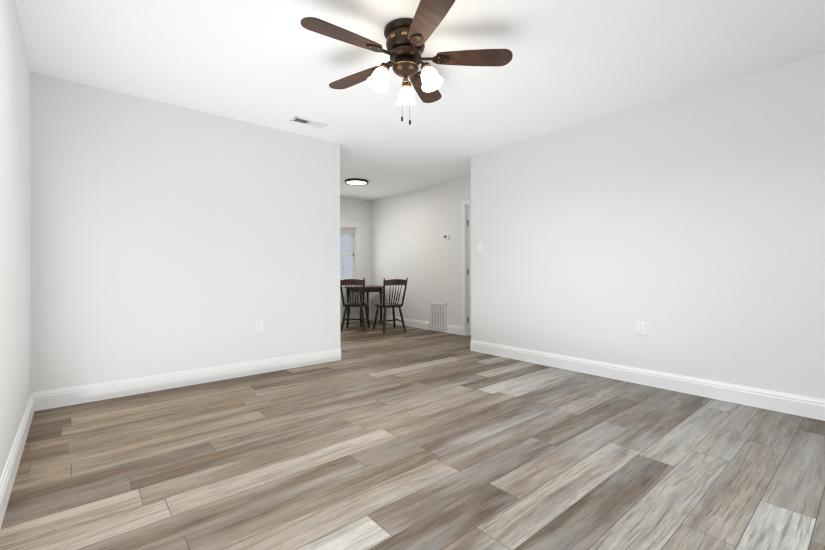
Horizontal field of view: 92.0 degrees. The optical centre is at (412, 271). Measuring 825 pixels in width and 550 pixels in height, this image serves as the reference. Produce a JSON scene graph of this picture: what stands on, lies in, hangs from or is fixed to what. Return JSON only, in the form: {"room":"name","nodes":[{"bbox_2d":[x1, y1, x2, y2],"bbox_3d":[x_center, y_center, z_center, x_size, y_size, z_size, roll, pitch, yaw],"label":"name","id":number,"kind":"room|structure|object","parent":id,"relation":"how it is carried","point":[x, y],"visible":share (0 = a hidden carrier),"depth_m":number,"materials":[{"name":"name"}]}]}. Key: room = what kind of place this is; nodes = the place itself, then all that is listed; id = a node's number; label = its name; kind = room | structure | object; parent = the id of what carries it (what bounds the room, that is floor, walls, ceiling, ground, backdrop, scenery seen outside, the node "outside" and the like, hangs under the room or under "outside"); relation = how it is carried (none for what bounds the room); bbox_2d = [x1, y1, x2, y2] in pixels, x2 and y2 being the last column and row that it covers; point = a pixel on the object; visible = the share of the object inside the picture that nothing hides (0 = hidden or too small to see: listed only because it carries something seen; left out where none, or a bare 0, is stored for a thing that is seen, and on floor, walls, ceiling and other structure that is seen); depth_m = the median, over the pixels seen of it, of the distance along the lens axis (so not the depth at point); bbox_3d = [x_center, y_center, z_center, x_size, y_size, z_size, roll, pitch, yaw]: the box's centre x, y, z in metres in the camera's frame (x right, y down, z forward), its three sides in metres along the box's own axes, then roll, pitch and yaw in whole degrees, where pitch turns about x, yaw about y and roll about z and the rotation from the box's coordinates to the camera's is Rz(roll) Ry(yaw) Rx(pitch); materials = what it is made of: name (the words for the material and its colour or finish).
{"room":"empty living room","nodes":[
{"label":"empty living room","id":0,"kind":"room"},
{"bbox_2d":[0,0,31,478],"bbox_3d":[-0.712,-0.227,0.366,0.120,2.518,6.920,0,0,-40],"label":"wall","id":1,"kind":"structure","parent":0,"point":[15,253],"depth_m":2.12,"materials":[{"name":"paint"}]},
{"bbox_2d":[0,392,35,528],"bbox_3d":[-0.657,0.962,0.410,0.016,0.140,6.680,0,0,-40],"label":"baseboard","id":2,"kind":"structure","parent":1,"relation":"attached to","point":[7,479],"depth_m":2.01,"materials":[{"name":"white wood"}]},
{"bbox_2d":[31,72,339,391],"bbox_3d":[-1.920,-0.224,3.801,2.724,2.518,0.120,0,0,-40],"label":"wall","id":3,"kind":"structure","parent":0,"point":[167,238],"depth_m":3.52,"materials":[{"name":"paint"}]},
{"bbox_2d":[36,348,340,410],"bbox_3d":[-1.815,0.965,3.798,2.574,0.140,0.016,0,0,-40],"label":"baseboard","id":4,"kind":"structure","parent":3,"relation":"attached to","point":[54,398],"depth_m":3.52,"materials":[{"name":"white wood"}]},
{"bbox_2d":[255,319,262,330],"bbox_3d":[-1.552,0.544,4.028,0.072,0.117,0.008,0,0,-40],"label":"outlet","id":5,"kind":"object","parent":3,"relation":"attached to","point":[258,324],"visible":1,"depth_m":4.03,"materials":[{"name":"white plastic"}]},
{"bbox_2d":[340,197,370,315],"bbox_3d":[-1.823,-0.224,7.648,2.642,2.518,0.120,0,0,-40],"label":"wall","id":6,"kind":"structure","parent":0,"point":[355,210],"depth_m":8.22,"materials":[{"name":"paint"}]},
{"bbox_2d":[340,221,360,287],"bbox_3d":[-1.538,-0.339,7.854,1.210,1.324,0.175,0,0,-40],"label":"dining window","id":7,"kind":"structure","parent":6,"relation":"in","point":[350,250],"depth_m":8.12,"materials":[{"name":"white glass"}]},
{"bbox_2d":[340,314,371,323],"bbox_3d":[-1.762,0.965,7.608,2.366,0.140,0.016,0,0,-40],"label":"baseboard","id":8,"kind":"structure","parent":6,"relation":"attached to","point":[370,315],"depth_m":8.10,"materials":[{"name":"white wood"}]},
{"bbox_2d":[0,321,824,549],"bbox_3d":[0.774,1.078,3.507,6.446,0.100,9.790,0,0,-40],"label":"floor","id":9,"kind":"structure","parent":0,"point":[398,438],"depth_m":2.12,"materials":[{"name":"brown wood"}]},
{"bbox_2d":[340,278,369,330],"bbox_3d":[-1.013,0.573,7.019,0.448,0.926,0.522,0,0,5],"label":"chair","id":10,"kind":"object","parent":9,"relation":"on","point":[351,282],"visible":0.96,"depth_m":6.86,"materials":[{"name":"brown wood"}]},
{"bbox_2d":[345,285,382,326],"bbox_3d":[-0.933,0.660,7.732,0.760,0.745,0.760,0,0,-40],"label":"dining table","id":11,"kind":"object","parent":9,"relation":"on","point":[372,288],"visible":0.62,"depth_m":7.58,"materials":[{"name":"brown wood"}]},
{"bbox_2d":[373,278,407,333],"bbox_3d":[-0.386,0.571,6.840,0.448,0.926,0.522,0,0,-28],"label":"chair","id":12,"kind":"object","parent":9,"relation":"on","point":[393,282],"visible":1,"depth_m":6.70,"materials":[{"name":"brown wood"}]},
{"bbox_2d":[15,0,824,200],"bbox_3d":[0.767,-1.540,3.507,6.446,0.100,9.790,0,0,-40],"label":"ceiling","id":13,"kind":"structure","parent":0,"point":[274,64],"depth_m":2.81,"materials":[{"name":"paint"}]},
{"bbox_2d":[290,116,326,128],"bbox_3d":[-1.035,-1.480,3.965,0.335,0.011,0.135,0,0,-40],"label":"ceiling vent","id":14,"kind":"object","parent":13,"relation":"in","point":[300,120],"visible":1,"depth_m":3.96,"materials":[{"name":"white metal"}]},
{"bbox_2d":[345,178,368,185],"bbox_3d":[-0.919,-1.467,6.549,0.390,0.036,0.390,0,0,-40],"label":"ceiling light","id":15,"kind":"object","parent":13,"relation":"in","point":[356,181],"visible":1,"depth_m":6.50,"materials":[{"name":"glass"}]},
{"bbox_2d":[301,0,512,124],"bbox_3d":[-0.083,-1.199,2.451,1.234,0.578,1.259,0,0,-40],"label":"ceiling fan","id":16,"kind":"object","parent":13,"relation":"hanging from","point":[406,39],"visible":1,"depth_m":2.39,"materials":[{"name":"brown wood"}]},
{"bbox_2d":[371,177,470,332],"bbox_3d":[0.272,-0.230,7.128,0.120,2.518,3.622,0,0,-40],"label":"wall","id":17,"kind":"structure","parent":0,"point":[410,230],"depth_m":7.17,"materials":[{"name":"paint"}]},
{"bbox_2d":[372,314,429,329],"bbox_3d":[-0.276,0.961,7.673,0.016,0.140,1.760,0,0,-40],"label":"baseboard","id":18,"kind":"structure","parent":17,"relation":"attached to","point":[408,322],"depth_m":7.40,"materials":[{"name":"white wood"}]},
{"bbox_2d":[429,302,446,329],"bbox_3d":[0.436,0.761,6.834,0.014,0.445,0.420,0,0,-40],"label":"air vent","id":19,"kind":"object","parent":17,"relation":"in","point":[438,315],"visible":0.96,"depth_m":6.83,"materials":[{"name":"white metal"}]},
{"bbox_2d":[444,234,449,239],"bbox_3d":[0.570,-0.572,6.663,0.026,0.095,0.125,0,0,-40],"label":"thermostat","id":20,"kind":"object","parent":17,"relation":"attached to","point":[446,236],"visible":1,"depth_m":6.65,"materials":[{"name":"white plastic"}]},
{"bbox_2d":[447,324,461,334],"bbox_3d":[0.687,0.958,6.538,0.016,0.140,0.335,0,0,-40],"label":"baseboard","id":21,"kind":"structure","parent":17,"relation":"attached to","point":[453,329],"depth_m":6.52,"materials":[{"name":"white wood"}]},
{"bbox_2d":[461,199,470,335],"bbox_3d":[1.136,-0.053,6.080,0.159,2.160,0.940,0,0,-40],"label":"door frame","id":22,"kind":"structure","parent":17,"relation":"attached to","point":[466,256],"depth_m":6.35,"materials":[{"name":"white wood"}]},
{"bbox_2d":[471,53,824,399],"bbox_3d":[2.799,-0.237,2.853,0.120,2.518,6.168,0,0,-40],"label":"wall","id":23,"kind":"structure","parent":0,"point":[688,229],"depth_m":3.41,"materials":[{"name":"paint"}]},
{"bbox_2d":[478,242,481,251],"bbox_3d":[0.852,-0.308,5.044,0.012,0.117,0.072,0,0,-40],"label":"light switch","id":24,"kind":"object","parent":23,"relation":"attached to","point":[479,246],"visible":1,"depth_m":5.04,"materials":[{"name":"white plastic"}]},
{"bbox_2d":[637,321,644,334],"bbox_3d":[2.072,0.514,3.612,0.008,0.117,0.072,0,0,-40],"label":"outlet","id":25,"kind":"object","parent":23,"relation":"attached to","point":[640,327],"visible":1,"depth_m":3.61,"materials":[{"name":"white plastic"}]},
{"bbox_2d":[470,340,824,420],"bbox_3d":[2.711,0.952,2.855,0.016,0.140,6.048,0,0,-40],"label":"baseboard","id":26,"kind":"structure","parent":23,"relation":"attached to","point":[804,406],"depth_m":3.40,"materials":[{"name":"white wood"}]}
]}

